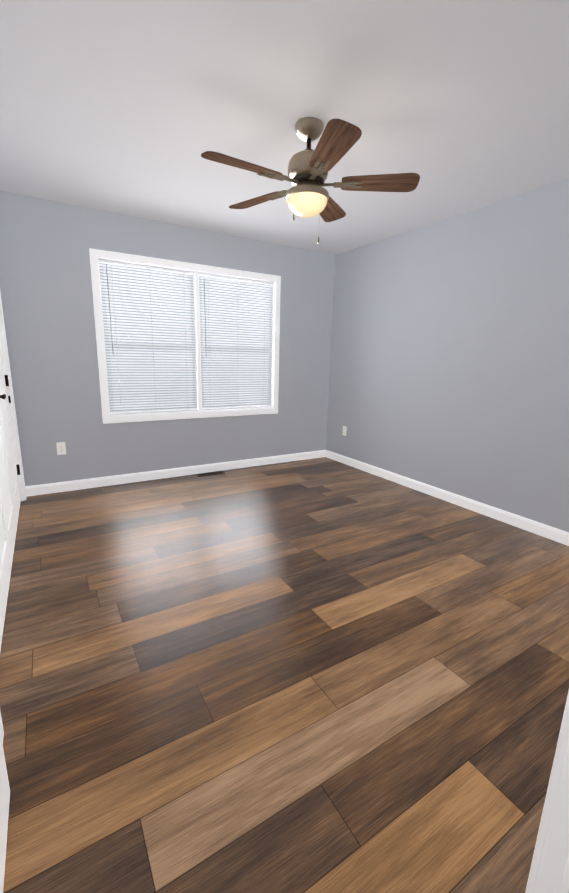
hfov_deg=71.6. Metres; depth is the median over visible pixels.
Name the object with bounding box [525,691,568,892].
door frame
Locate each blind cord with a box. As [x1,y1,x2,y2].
[106,263,113,354]
[111,265,120,400]
[204,279,206,356]
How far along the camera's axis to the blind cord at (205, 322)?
4.01 m
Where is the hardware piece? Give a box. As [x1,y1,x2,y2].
[0,375,19,474]
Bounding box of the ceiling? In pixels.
[0,0,568,254]
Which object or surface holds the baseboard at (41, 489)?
attached to the wall at (46, 293)
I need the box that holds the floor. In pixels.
[0,457,568,892]
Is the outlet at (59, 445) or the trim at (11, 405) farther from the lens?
the outlet at (59, 445)
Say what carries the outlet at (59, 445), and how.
attached to the wall at (46, 293)
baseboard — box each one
[25,450,324,496]
[325,450,568,545]
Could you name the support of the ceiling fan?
hanging from the ceiling
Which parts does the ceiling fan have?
blade, blade, lamp shade, motor, blade, blade, blade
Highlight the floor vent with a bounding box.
[196,471,223,476]
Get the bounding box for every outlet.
[56,442,65,454]
[342,426,346,435]
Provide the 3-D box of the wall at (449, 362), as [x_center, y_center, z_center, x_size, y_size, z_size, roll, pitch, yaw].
[2.067,-0.505,2.590,0.120,2.440,5.623,-6,15,-30]
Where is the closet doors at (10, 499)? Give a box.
[0,345,20,650]
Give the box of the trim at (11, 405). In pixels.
[0,292,26,743]
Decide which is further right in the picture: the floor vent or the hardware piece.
the floor vent
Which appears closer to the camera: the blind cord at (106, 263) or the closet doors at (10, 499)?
the closet doors at (10, 499)
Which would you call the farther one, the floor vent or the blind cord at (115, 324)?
the floor vent
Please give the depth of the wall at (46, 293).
3.62 m
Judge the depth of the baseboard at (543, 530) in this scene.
3.45 m
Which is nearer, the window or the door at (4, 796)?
the door at (4, 796)
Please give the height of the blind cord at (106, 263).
0.790 m
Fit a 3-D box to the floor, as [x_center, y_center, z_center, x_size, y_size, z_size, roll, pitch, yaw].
[0.536,0.883,2.047,3.553,0.100,5.743,-6,15,-30]
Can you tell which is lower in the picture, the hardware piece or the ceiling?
the hardware piece
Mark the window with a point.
(242, 318)
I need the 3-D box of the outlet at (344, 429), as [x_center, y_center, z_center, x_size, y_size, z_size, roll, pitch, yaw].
[0.727,-0.189,4.783,0.008,0.114,0.070,-6,15,-30]
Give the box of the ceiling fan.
[201,117,419,243]
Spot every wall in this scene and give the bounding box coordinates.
[0,191,334,485]
[326,178,568,531]
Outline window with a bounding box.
[89,248,280,423]
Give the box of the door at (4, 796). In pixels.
[0,732,9,892]

